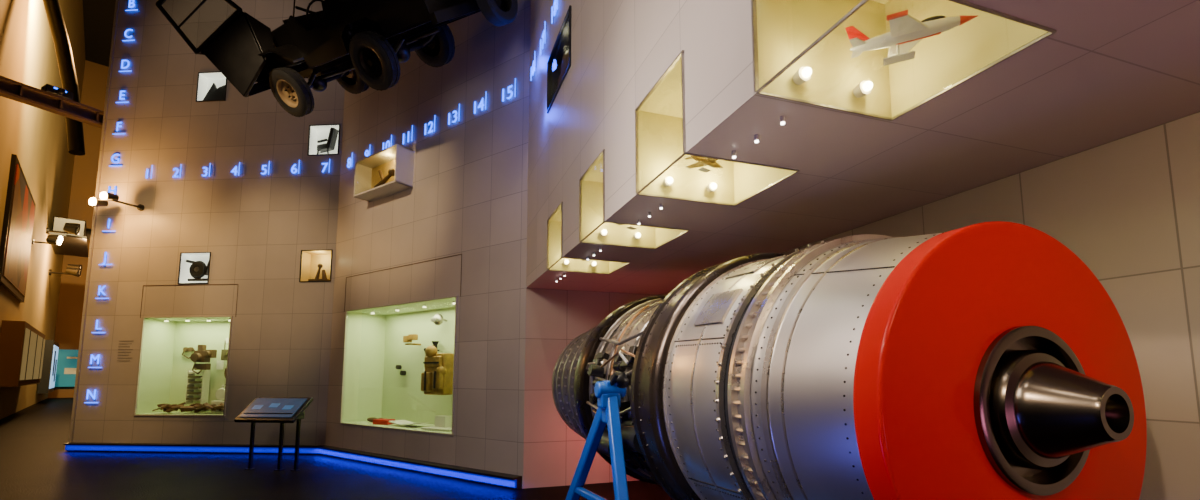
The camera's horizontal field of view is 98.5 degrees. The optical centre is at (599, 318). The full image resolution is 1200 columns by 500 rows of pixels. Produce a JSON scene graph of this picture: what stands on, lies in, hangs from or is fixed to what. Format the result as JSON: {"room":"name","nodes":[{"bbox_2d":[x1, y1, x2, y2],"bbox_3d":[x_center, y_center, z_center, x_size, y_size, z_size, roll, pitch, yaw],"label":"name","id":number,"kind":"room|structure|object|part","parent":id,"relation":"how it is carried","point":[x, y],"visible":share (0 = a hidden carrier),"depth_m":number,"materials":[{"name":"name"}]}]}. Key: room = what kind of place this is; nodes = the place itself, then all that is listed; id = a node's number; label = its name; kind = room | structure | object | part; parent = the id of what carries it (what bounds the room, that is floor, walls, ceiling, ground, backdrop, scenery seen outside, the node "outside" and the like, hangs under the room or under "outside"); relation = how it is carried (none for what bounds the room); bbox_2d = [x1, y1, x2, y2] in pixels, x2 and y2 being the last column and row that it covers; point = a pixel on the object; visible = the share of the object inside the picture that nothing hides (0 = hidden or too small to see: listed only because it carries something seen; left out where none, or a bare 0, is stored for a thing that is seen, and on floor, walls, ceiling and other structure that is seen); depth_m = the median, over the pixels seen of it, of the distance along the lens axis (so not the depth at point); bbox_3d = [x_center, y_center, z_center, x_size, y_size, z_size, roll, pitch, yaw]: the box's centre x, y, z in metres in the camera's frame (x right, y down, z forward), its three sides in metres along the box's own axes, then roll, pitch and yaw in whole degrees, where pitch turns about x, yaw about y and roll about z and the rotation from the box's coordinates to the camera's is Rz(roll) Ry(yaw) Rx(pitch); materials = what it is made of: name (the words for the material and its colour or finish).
{"room":"museum","nodes":[
{"label":"museum","id":0,"kind":"room"},
{"bbox_2d":[0,0,84,418],"bbox_3d":[-25.880,-7.880,24.250,0.201,24.000,34.000,6,-8,-44],"label":"wall","id":1,"kind":"structure","parent":0,"point":[38,137],"depth_m":21.03,"materials":[{"name":"beige paint"}]},
{"bbox_2d":[0,154,35,302],"bbox_3d":[-20.084,-2.825,17.877,0.127,3.900,6.500,6,-8,-44],"label":"framed painting","id":2,"kind":"object","parent":1,"relation":"attached to","point":[19,212],"visible":1,"depth_m":16.88},
{"bbox_2d":[0,320,44,386],"bbox_3d":[-21.766,1.427,19.564,0.546,2.100,8.500,6,-8,-44],"label":"display cabinet","id":3,"kind":"object","parent":1,"relation":"attached to","point":[22,346],"visible":1,"depth_m":16.69,"materials":[{"name":"brown paint"}]},
{"bbox_2d":[31,235,62,245],"bbox_3d":[-22.666,-3.242,21.188,0.900,0.506,1.161,6,-8,-44],"label":"spotlight","id":4,"kind":"object","parent":1,"relation":"attached to","point":[57,240],"visible":0.99,"depth_m":21.11,"materials":[{"name":"metal"}]},
{"bbox_2d":[37,340,58,393],"bbox_3d":[-31.842,2.778,29.907,0.450,2.900,5.000,6,-8,-44],"label":"screen","id":5,"kind":"object","parent":1,"relation":"attached to","point":[47,381],"visible":0.98,"depth_m":28.21,"materials":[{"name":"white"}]},
{"bbox_2d":[46,223,79,234],"bbox_3d":[-26.325,-4.433,25.344,1.170,0.696,1.596,6,-8,-44],"label":"spotlight","id":6,"kind":"object","parent":1,"relation":"attached to","point":[70,228],"visible":1,"depth_m":25.32,"materials":[{"name":"metal"}]},
{"bbox_2d":[43,0,84,155],"bbox_3d":[-18.117,-12.761,15.436,7.066,16.306,0.340,0,-6,0],"label":"rib","id":7,"kind":"object","parent":1,"relation":"attached to","point":[74,128],"visible":0.98,"depth_m":14.74,"materials":[{"name":"black metal"}]},
{"bbox_2d":[48,264,81,276],"bbox_3d":[-29.016,-2.645,28.050,1.276,0.760,1.741,6,-8,-44],"label":"spotlight","id":8,"kind":"object","parent":1,"relation":"attached to","point":[71,269],"visible":1,"depth_m":28.02,"materials":[{"name":"metal"}]},
{"bbox_2d":[47,216,90,257],"bbox_3d":[-28.907,-4.492,28.634,1.966,1.110,6.000,6,-8,-44],"label":"shelf","id":9,"kind":"object","parent":1,"relation":"attached to","point":[72,245],"visible":0.62,"depth_m":27.27,"materials":[{"name":"metal"}]},
{"bbox_3d":[-29.111,-4.021,28.387,1.400,0.120,6.000,6,-8,-44],"label":"shelf","id":10,"kind":"part","parent":9,"relation":"part of","materials":[{"name":"metal"}]},
{"bbox_2d":[69,0,119,442],"bbox_3d":[-11.096,-9.137,12.427,0.060,24.000,0.660,0,-6,5],"label":"wall","id":11,"kind":"structure","parent":0,"point":[85,303],"depth_m":11.34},
{"bbox_2d":[0,76,103,128],"bbox_3d":[-12.400,-4.749,9.531,0.220,0.330,5.322,-3,-7,27],"label":"i-beam","id":12,"kind":"structure","parent":11,"relation":"attached to","point":[11,89],"depth_m":10.94,"materials":[{"name":"brown metal"}]},
{"bbox_2d":[41,84,72,99],"bbox_3d":[-11.588,-4.834,11.055,0.390,0.160,0.420,-3,-7,27],"label":"ceiling projector","id":13,"kind":"object","parent":12,"relation":"on","point":[61,92],"visible":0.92,"depth_m":10.95,"materials":[{"name":"black"}]},
{"bbox_2d":[73,0,344,444],"bbox_3d":[-8.318,-9.193,11.904,5.562,24.000,0.001,0,-6,5],"label":"wall","id":14,"kind":"structure","parent":0,"point":[255,227],"depth_m":11.13,"materials":[{"name":"brown paint"}]},
{"bbox_2d":[86,390,95,398],"bbox_3d":[-10.754,1.594,10.925,0.190,0.205,0.012,0,-6,5],"label":"glyph","id":15,"kind":"object","parent":14,"relation":"attached to","point":[88,391],"visible":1,"depth_m":10.92,"materials":[{"name":"blue"}]},
{"bbox_2d":[90,354,99,363],"bbox_3d":[-10.753,0.857,11.004,0.191,0.205,0.012,0,-6,5],"label":"glyph","id":16,"kind":"object","parent":14,"relation":"attached to","point":[98,355],"visible":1,"depth_m":11.00,"materials":[{"name":"blue"}]},
{"bbox_2d":[98,286,104,294],"bbox_3d":[-10.742,-0.617,11.159,0.174,0.205,0.012,-1,-6,5],"label":"glyph","id":17,"kind":"object","parent":14,"relation":"attached to","point":[99,289],"visible":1,"depth_m":11.16,"materials":[{"name":"blue"}]},
{"bbox_2d":[84,9,137,402],"bbox_3d":[-10.734,-2.656,11.376,0.300,8.906,0.012,0,-6,5],"label":"underlines","id":18,"kind":"object","parent":14,"relation":"attached to","point":[134,9],"visible":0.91,"depth_m":11.30,"materials":[{"name":"blue"}]},
{"bbox_2d":[111,154,119,162],"bbox_3d":[-10.756,-3.564,11.474,0.187,0.210,0.012,-1,-6,5],"label":"glyph","id":19,"kind":"object","parent":14,"relation":"attached to","point":[114,154],"visible":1,"depth_m":11.47,"materials":[{"name":"blue"}]},
{"bbox_2d":[89,191,143,210],"bbox_3d":[-10.358,-2.503,11.075,0.725,0.316,0.563,0,-6,5],"label":"spotlight","id":20,"kind":"object","parent":14,"relation":"attached to","point":[105,196],"visible":1,"depth_m":10.88,"materials":[{"name":"metal"}]},
{"bbox_2d":[119,90,124,99],"bbox_3d":[-10.747,-5.038,11.630,0.119,0.205,0.012,-1,-6,5],"label":"glyph","id":21,"kind":"object","parent":14,"relation":"attached to","point":[120,98],"visible":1,"depth_m":11.63,"materials":[{"name":"blue"}]},
{"bbox_2d":[117,343,132,360],"bbox_3d":[-10.094,0.676,10.995,0.340,0.434,0.003,0,-6,5],"label":"printed lines","id":22,"kind":"object","parent":14,"relation":"attached to","point":[119,343],"visible":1,"depth_m":11.00,"materials":[{"name":"black"}]},
{"bbox_2d":[121,60,128,68],"bbox_3d":[-10.749,-5.775,11.709,0.188,0.205,0.012,0,-6,4],"label":"glyph","id":23,"kind":"object","parent":14,"relation":"attached to","point":[122,67],"visible":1,"depth_m":11.71,"materials":[{"name":"blue plastic"}]},
{"bbox_2d":[124,29,132,37],"bbox_3d":[-10.753,-6.511,11.787,0.184,0.210,0.013,0,-6,4],"label":"glyph","id":24,"kind":"object","parent":14,"relation":"attached to","point":[127,29],"visible":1,"depth_m":11.78,"materials":[{"name":"blue"}]},
{"bbox_2d":[128,0,134,7],"bbox_3d":[-10.745,-7.248,11.865,0.140,0.205,0.012,0,-6,5],"label":"glyph","id":25,"kind":"object","parent":14,"relation":"attached to","point":[130,2],"visible":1,"depth_m":11.86,"materials":[{"name":"blue"}]},
{"bbox_2d":[133,316,232,415],"bbox_3d":[-8.713,1.017,11.218,2.030,2.090,0.771,0,-6,5],"label":"display case","id":26,"kind":"object","parent":14,"relation":"attached to","point":[162,371],"visible":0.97,"depth_m":11.53,"materials":[{"name":"clear glass"}]},
{"bbox_2d":[152,402,223,412],"bbox_3d":[-8.669,1.904,11.092,1.593,0.234,0.582,0,-6,5],"label":"pile","id":27,"kind":"object","parent":26,"relation":"in","point":[196,407],"visible":0.88,"depth_m":10.94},
{"bbox_2d":[182,347,194,358],"bbox_3d":[-9.259,0.765,11.629,0.344,0.261,0.062,0,-6,5],"label":"goggles","id":28,"kind":"object","parent":26,"relation":"attached to","point":[185,349],"visible":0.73,"depth_m":11.62,"materials":[{"name":"brown leather"}]},
{"bbox_2d":[185,370,210,404],"bbox_3d":[-8.897,1.508,11.439,0.380,0.760,0.180,0,-6,5],"label":"stand","id":29,"kind":"object","parent":26,"relation":"in","point":[205,383],"visible":0.75,"depth_m":11.39,"materials":[{"name":"plastic"}]},
{"bbox_2d":[186,376,202,399],"bbox_3d":[-8.893,1.509,11.357,0.280,0.525,0.120,0,-6,5],"label":"charts","id":30,"kind":"object","parent":29,"relation":"on","point":[188,376],"visible":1,"depth_m":11.30,"materials":[{"name":"green paper"}]},
{"bbox_2d":[190,345,216,374],"bbox_3d":[-8.711,0.897,11.398,0.473,0.654,0.420,0,-6,5],"label":"camera","id":31,"kind":"object","parent":26,"relation":"in","point":[201,357],"visible":1,"depth_m":11.30,"materials":[{"name":"brown metal"}]},
{"bbox_2d":[210,385,224,411],"bbox_3d":[-8.209,1.726,11.238,0.340,0.580,0.200,0,-6,5],"label":"water canteen","id":32,"kind":"object","parent":26,"relation":"in","point":[220,393],"visible":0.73,"depth_m":11.19,"materials":[{"name":"metal"}]},
{"bbox_2d":[216,338,228,368],"bbox_3d":[-8.379,0.775,11.592,0.420,0.710,0.006,0,-6,5],"label":"label","id":33,"kind":"object","parent":26,"relation":"attached to","point":[219,365],"visible":0.61,"depth_m":11.58,"materials":[{"name":"paper"}]},
{"bbox_2d":[221,341,227,359],"bbox_3d":[-8.268,0.698,11.484,0.170,0.440,0.220,0,-6,5],"label":"radio","id":34,"kind":"object","parent":26,"relation":"in","point":[224,352],"visible":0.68,"depth_m":11.39,"materials":[{"name":"green metal"}]},
{"bbox_2d":[140,284,237,317],"bbox_3d":[-8.743,-0.382,10.998,2.178,0.706,0.008,0,-6,5],"label":"trim","id":35,"kind":"structure","parent":14,"relation":"attached to","point":[199,284],"depth_m":11.01,"materials":[{"name":"brown plaster"}]},
{"bbox_2d":[178,252,210,283],"bbox_3d":[-8.670,-1.080,11.170,0.690,0.680,0.241,0,-6,5],"label":"lit niche","id":36,"kind":"object","parent":14,"relation":"attached to","point":[184,275],"visible":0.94,"depth_m":11.22,"materials":[{"name":"white"}]},
{"bbox_2d":[186,260,208,280],"bbox_3d":[-8.675,-1.054,11.178,0.600,0.480,0.108,-1,-6,7],"label":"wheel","id":37,"kind":"object","parent":36,"relation":"in","point":[198,269],"visible":0.98,"depth_m":11.13,"materials":[{"name":"black rubber"}]},
{"bbox_2d":[196,71,226,101],"bbox_3d":[-8.620,-5.157,11.600,0.690,0.680,0.241,0,-6,5],"label":"lit niche","id":38,"kind":"object","parent":14,"relation":"attached to","point":[205,80],"visible":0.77,"depth_m":11.64,"materials":[{"name":"white paint"}]},
{"bbox_2d":[203,83,224,99],"bbox_3d":[-8.619,-5.077,11.602,0.600,0.450,0.080,0,-6,5],"label":"fragment","id":39,"kind":"object","parent":38,"relation":"in","point":[214,93],"visible":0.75,"depth_m":11.56,"materials":[{"name":"black metal"}]},
{"bbox_2d":[146,159,329,177],"bbox_3d":[-7.877,-3.253,11.206,4.220,0.300,0.013,0,-6,5],"label":"numerals","id":40,"kind":"object","parent":14,"relation":"attached to","point":[235,167],"visible":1,"depth_m":11.20,"materials":[{"name":"blue"}]},
{"bbox_2d":[299,250,332,281],"bbox_3d":[-5.946,-1.099,10.990,0.690,0.680,0.321,0,-6,5],"label":"lit niche","id":41,"kind":"object","parent":14,"relation":"attached to","point":[309,259],"depth_m":11.08,"materials":[{"name":"beige paint"}]},
{"bbox_3d":[-5.944,-0.988,10.999,0.400,0.390,0.200,0,-6,5],"label":"carved bracket","id":42,"kind":"part","parent":41,"relation":"part of","materials":[{"name":"brown wood"}]},
{"bbox_2d":[307,124,339,155],"bbox_3d":[-5.939,-3.848,11.242,0.690,0.680,0.241,0,-6,5],"label":"lit niche","id":43,"kind":"object","parent":14,"relation":"attached to","point":[316,132],"visible":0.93,"depth_m":11.31,"materials":[{"name":"white"}]},
{"bbox_2d":[317,128,338,153],"bbox_3d":[-5.929,-3.835,11.233,0.470,0.584,0.165,-2,-7,22],"label":"seat","id":44,"kind":"object","parent":43,"relation":"in","point":[330,145],"visible":0.95,"depth_m":11.17,"materials":[{"name":"black metal"}]},
{"bbox_2d":[48,60,439,397],"bbox_3d":[-26.170,-5.542,46.233,32.000,24.000,0.201,6,-8,-44],"label":"wall","id":45,"kind":"structure","parent":0,"point":[85,169],"depth_m":36.32,"materials":[{"name":"brown paint"}]},
{"bbox_2d":[54,349,77,386],"bbox_3d":[-35.908,3.367,35.447,2.200,2.500,0.330,6,-8,-44],"label":"display panel","id":46,"kind":"object","parent":45,"relation":"attached to","point":[66,368],"visible":0.43,"depth_m":35.03,"materials":[{"name":"paper"}]},
{"bbox_2d":[83,0,567,90],"bbox_3d":[-20.000,-19.419,29.217,80.000,0.001,66.000,0,-6,0],"label":"ceiling","id":47,"kind":"structure","parent":0,"point":[98,15],"depth_m":33.81,"materials":[{"name":"paint"}]},
{"bbox_2d":[156,0,517,116],"bbox_3d":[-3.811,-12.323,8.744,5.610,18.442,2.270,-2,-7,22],"label":"utility vehicle","id":48,"kind":"object","parent":47,"relation":"hanging from","point":[357,44],"visible":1,"depth_m":7.59,"materials":[{"name":"black metal"}]},
{"bbox_3d":[-6.071,-4.543,7.885,1.391,1.380,0.718,1,37,31],"label":"windscreen frame","id":49,"kind":"part","parent":48,"relation":"part of","materials":[{"name":"paint"}]},
{"bbox_3d":[-5.511,-4.026,7.912,1.094,1.159,0.359,-1,-6,13],"label":"cab panel","id":50,"kind":"part","parent":48,"relation":"part of","materials":[{"name":"paint"}]},
{"bbox_2d":[283,0,479,68],"bbox_3d":[-2.969,-4.319,7.267,2.775,0.720,1.400,1,37,31],"label":"tub","id":51,"kind":"object","parent":48,"relation":"in","point":[345,31],"depth_m":6.91,"materials":[{"name":"paint"}]},
{"bbox_2d":[0,398,672,499],"bbox_3d":[-20.000,4.446,26.679,80.000,0.001,66.000,0,-6,0],"label":"floor","id":52,"kind":"structure","parent":0,"point":[35,463],"depth_m":8.12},
{"bbox_2d":[65,445,319,454],"bbox_3d":[-8.299,2.663,10.572,5.612,0.140,0.138,0,-6,5],"label":"light strip","id":53,"kind":"object","parent":52,"relation":"on","point":[67,450],"depth_m":10.52,"materials":[{"name":"blue plastic"}]},
{"bbox_3d":[-8.303,2.643,10.523,5.612,0.110,0.032,0,-6,5],"label":"led strip","id":54,"kind":"part","parent":53,"relation":"part of","materials":[{"name":"blue plastic"}]},
{"bbox_2d":[63,442,326,447],"bbox_3d":[-8.300,2.576,10.560,5.612,0.030,0.181,0,-6,5],"label":"ledge","id":55,"kind":"object","parent":52,"relation":"on","point":[71,443],"visible":0.93,"depth_m":10.54,"materials":[{"name":"black"}]},
{"bbox_2d":[234,397,312,470],"bbox_3d":[-5.500,1.931,8.694,1.060,1.198,0.486,-1,-6,7],"label":"lectern","id":56,"kind":"object","parent":52,"relation":"on","point":[281,410],"visible":1,"depth_m":8.69,"materials":[{"name":"metal"}]},
{"bbox_3d":[-5.503,1.493,8.719,0.940,0.288,0.366,-1,-6,7],"label":"graphic panel","id":57,"kind":"part","parent":56,"relation":"part of","materials":[{"name":"plastic"}]},
{"bbox_2d":[317,445,521,479],"bbox_3d":[-3.373,2.387,8.783,5.458,0.030,0.181,-4,-7,35],"label":"ledge","id":58,"kind":"object","parent":52,"relation":"on","point":[357,452],"visible":1,"depth_m":8.30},
{"bbox_2d":[319,448,521,489],"bbox_3d":[-3.360,2.474,8.792,5.458,0.140,0.136,-4,-7,35],"label":"light strip","id":59,"kind":"object","parent":52,"relation":"on","point":[519,481],"depth_m":8.25,"materials":[{"name":"blue plastic"}]},
{"bbox_3d":[-3.391,2.454,8.751,5.458,0.110,0.030,-4,-7,35],"label":"led strip","id":60,"kind":"part","parent":59,"relation":"part of","materials":[{"name":"blue plastic"}]},
{"bbox_2d":[565,381,628,499],"bbox_3d":[0.988,1.208,3.504,2.279,1.571,2.800,2,-6,-19],"label":"stand","id":61,"kind":"object","parent":52,"relation":"on","point":[609,397],"visible":0.56,"depth_m":3.43,"materials":[{"name":"blue paint"}]},
{"bbox_2d":[552,221,1146,499],"bbox_3d":[0.806,0.549,3.985,1.825,1.784,5.005,2,-6,-21],"label":"engine","id":62,"kind":"object","parent":61,"relation":"on","point":[985,360],"visible":0.92,"depth_m":1.95,"materials":[{"name":"red paint"}]},
{"bbox_3d":[0.318,0.716,5.553,1.500,1.500,1.550,2,-6,-19],"label":"compressor casing","id":63,"kind":"part","parent":62,"relation":"part of","materials":[{"name":"silver metal"}]},
{"bbox_3d":[0.834,0.554,4.031,1.600,1.600,1.240,2,-6,-19],"label":"combustor casing","id":64,"kind":"part","parent":62,"relation":"part of","materials":[{"name":"metal"}]},
{"bbox_2d":[325,0,530,488],"bbox_3d":[-3.313,-9.384,10.102,5.478,24.000,0.001,-4,-7,35],"label":"wall","id":65,"kind":"structure","parent":0,"point":[468,195],"depth_m":8.63,"materials":[{"name":"brown paint"}]},
{"bbox_2d":[353,144,413,201],"bbox_3d":[-4.073,-2.718,9.714,1.370,0.700,0.360,-4,-7,35],"label":"display case","id":66,"kind":"object","parent":65,"relation":"attached to","point":[397,157],"visible":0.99,"depth_m":9.74,"materials":[{"name":"cream painted panel"},{"name":"glass"}]},
{"bbox_3d":[-3.980,-2.704,9.844,1.310,0.640,0.020,-4,-7,35],"label":"panel","id":67,"kind":"part","parent":66,"relation":"part of","materials":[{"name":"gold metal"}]},
{"bbox_2d":[374,168,394,187],"bbox_3d":[-4.087,-2.614,9.726,0.720,0.435,0.200,-4,-7,35],"label":"tool","id":68,"kind":"object","parent":66,"relation":"in","point":[391,172],"visible":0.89,"depth_m":9.65,"materials":[{"name":"brown wood"}]},
{"bbox_2d":[340,295,457,435],"bbox_3d":[-3.468,0.874,9.633,3.410,2.260,0.871,-4,-7,35],"label":"display case","id":69,"kind":"object","parent":65,"relation":"attached to","point":[372,385],"visible":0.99,"depth_m":10.40,"materials":[{"name":"clear glass"}]},
{"bbox_2d":[367,417,383,421],"bbox_3d":[-4.432,1.988,10.201,0.466,0.090,0.165,-3,-7,26],"label":"gloves","id":70,"kind":"object","parent":69,"relation":"in","point":[370,419],"visible":0.54,"depth_m":10.16,"materials":[{"name":"beige fabric"}]},
{"bbox_2d":[373,419,394,424],"bbox_3d":[-4.109,1.954,9.835,0.340,0.090,0.220,-2,-6,18],"label":"tin","id":71,"kind":"object","parent":69,"relation":"in","point":[375,421],"visible":0.88,"depth_m":9.74,"materials":[{"name":"metal"}]},
{"bbox_2d":[396,365,405,374],"bbox_3d":[-4.045,1.039,10.504,0.255,0.215,0.080,-4,-7,35],"label":"boxes","id":72,"kind":"object","parent":69,"relation":"attached to","point":[402,372],"depth_m":10.45,"materials":[{"name":"metal"}]},
{"bbox_2d":[389,420,428,425],"bbox_3d":[-3.509,1.910,9.473,0.760,0.065,0.320,-4,-7,35],"label":"open logbook","id":73,"kind":"object","parent":69,"relation":"in","point":[397,422],"visible":1,"depth_m":9.49,"materials":[{"name":"paper"}]},
{"bbox_2d":[403,334,420,345],"bbox_3d":[-3.648,0.413,10.151,0.335,0.205,0.300,-4,-7,35],"label":"airplane","id":74,"kind":"object","parent":69,"relation":"in","point":[410,337],"visible":1,"depth_m":10.04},
{"bbox_2d":[432,341,439,350],"bbox_3d":[-3.133,0.570,9.853,0.140,0.290,0.160,-4,-7,35],"label":"torch","id":75,"kind":"object","parent":69,"relation":"in","point":[435,343],"visible":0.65,"depth_m":9.82},
{"bbox_2d":[421,415,451,430],"bbox_3d":[-2.704,1.786,8.897,0.600,0.215,0.398,-3,-7,24],"label":"booklet","id":76,"kind":"object","parent":69,"relation":"in","point":[442,422],"visible":0.88,"depth_m":8.91,"materials":[{"name":"paper"}]},
{"bbox_2d":[421,345,453,394],"bbox_3d":[-2.873,0.923,9.367,0.580,0.885,0.595,-4,-7,35],"label":"pack","id":77,"kind":"object","parent":69,"relation":"in","point":[437,377],"visible":0.95,"depth_m":9.18},
{"bbox_2d":[431,314,446,324],"bbox_3d":[-3.024,0.011,9.754,0.220,0.220,0.290,-4,-7,35],"label":"helmet","id":78,"kind":"object","parent":69,"relation":"in","point":[438,319],"visible":1,"depth_m":9.66,"materials":[{"name":"white plastic"}]},
{"bbox_2d":[344,254,461,311],"bbox_3d":[-3.709,-0.607,9.449,3.558,0.706,0.011,-4,-7,35],"label":"trim","id":79,"kind":"structure","parent":65,"relation":"attached to","point":[458,254],"depth_m":9.18,"materials":[{"name":"brown plaster"}]},
{"bbox_2d":[347,78,515,167],"bbox_3d":[-3.302,-3.443,9.426,4.879,0.300,0.013,-4,-7,35],"label":"numerals","id":80,"kind":"object","parent":65,"relation":"attached to","point":[481,104],"visible":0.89,"depth_m":8.93,"materials":[{"name":"blue"}]},
{"bbox_2d":[523,288,654,488],"bbox_3d":[-0.080,0.999,7.742,2.110,2.850,0.001,2,-6,-19],"label":"wall","id":81,"kind":"structure","parent":0,"point":[553,450],"depth_m":7.54,"materials":[{"name":"paint"}]},
{"bbox_2d":[526,0,756,287],"bbox_3d":[0.678,-11.520,3.493,0.001,21.150,11.000,2,-6,-19],"label":"wall","id":82,"kind":"structure","parent":0,"point":[620,49],"depth_m":4.15,"materials":[{"name":"beige paint"}]},
{"bbox_2d":[530,0,557,80],"bbox_3d":[-0.548,-3.782,6.232,0.013,0.300,2.923,2,-6,-19],"label":"numerals","id":83,"kind":"object","parent":82,"relation":"attached to","point":[553,12],"visible":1,"depth_m":6.74,"materials":[{"name":"blue plastic"}]},
{"bbox_2d":[547,5,571,112],"bbox_3d":[-0.370,-2.975,6.071,0.271,0.680,1.080,2,-6,-19],"label":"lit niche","id":84,"kind":"object","parent":82,"relation":"attached to","point":[563,40],"depth_m":6.26,"materials":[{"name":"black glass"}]},
{"bbox_3d":[-0.404,-2.913,6.180,0.120,0.440,0.520,2,-6,-19],"label":"instrument dial","id":85,"kind":"part","parent":84,"relation":"part of","materials":[{"name":"black"}]},
{"bbox_2d":[547,202,629,273],"bbox_3d":[-0.152,-0.919,6.054,0.799,0.622,0.720,2,-6,-19],"label":"display case","id":86,"kind":"object","parent":82,"relation":"attached to","point":[555,221],"visible":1,"depth_m":6.29,"materials":[{"name":"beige glass"}]},
{"bbox_2d":[579,149,689,248],"bbox_3d":[0.292,-1.058,4.744,0.799,0.622,0.720,2,-6,-19],"label":"display case","id":87,"kind":"object","parent":82,"relation":"attached to","point":[594,227],"visible":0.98,"depth_m":4.99,"materials":[{"name":"clear glass"}]},
{"bbox_2d":[617,224,636,229],"bbox_3d":[0.296,-0.901,4.700,0.341,0.161,0.297,0,-6,-4],"label":"aircraft","id":88,"kind":"object","parent":87,"relation":"in","point":[631,227],"visible":0.04,"depth_m":4.69,"materials":[{"name":"gold metal"}]},
{"bbox_2d":[635,50,798,205],"bbox_3d":[0.740,-1.198,3.425,0.799,0.622,0.720,2,-6,-19],"label":"display case","id":89,"kind":"object","parent":82,"relation":"attached to","point":[660,129],"visible":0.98,"depth_m":3.68,"materials":[{"name":"clear glass"}]},
{"bbox_2d":[684,155,722,172],"bbox_3d":[0.691,-1.040,3.389,0.284,0.134,0.248,0,-6,2],"label":"aircraft","id":90,"kind":"object","parent":89,"relation":"in","point":[702,161],"visible":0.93,"depth_m":3.39,"materials":[{"name":"gold metal"}]},
{"bbox_2d":[751,0,1056,120],"bbox_3d":[1.179,-1.336,2.129,0.799,0.622,0.720,2,-6,-19],"label":"display case","id":91,"kind":"object","parent":82,"relation":"attached to","point":[802,53],"visible":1,"depth_m":2.40,"materials":[{"name":"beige glass"}]},
{"bbox_2d":[845,10,977,65],"bbox_3d":[1.255,-1.190,2.166,0.356,0.196,0.410,3,-7,-22],"label":"aircraft","id":92,"kind":"object","parent":91,"relation":"in","point":[906,30],"visible":1,"depth_m":2.14,"materials":[{"name":"white"}]},
{"bbox_3d":[1.261,-1.224,2.151,0.354,0.133,0.374,3,-7,-23],"label":"red trim","id":93,"kind":"part","parent":92,"relation":"part of","materials":[{"name":"red"}]},
{"bbox_2d":[527,0,1199,294],"bbox_3d":[1.678,-0.969,2.711,2.110,0.001,11.000,2,-6,-19],"label":"ceiling soffit","id":94,"kind":"structure","parent":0,"point":[1111,70],"depth_m":2.73,"materials":[{"name":"beige paint"}]},
{"bbox_2d":[556,116,784,281],"bbox_3d":[0.600,-0.878,3.381,0.024,0.037,7.374,2,-6,-19],"label":"spotlights","id":95,"kind":"object","parent":94,"relation":"attached to","point":[782,118],"visible":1,"depth_m":2.91,"materials":[{"name":"white"}]},
{"bbox_2d":[659,111,1199,499],"bbox_3d":[2.678,0.484,2.895,0.001,2.850,11.000,2,-6,-19],"label":"wall","id":96,"kind":"structure","parent":0,"point":[1128,207],"depth_m":2.64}
]}

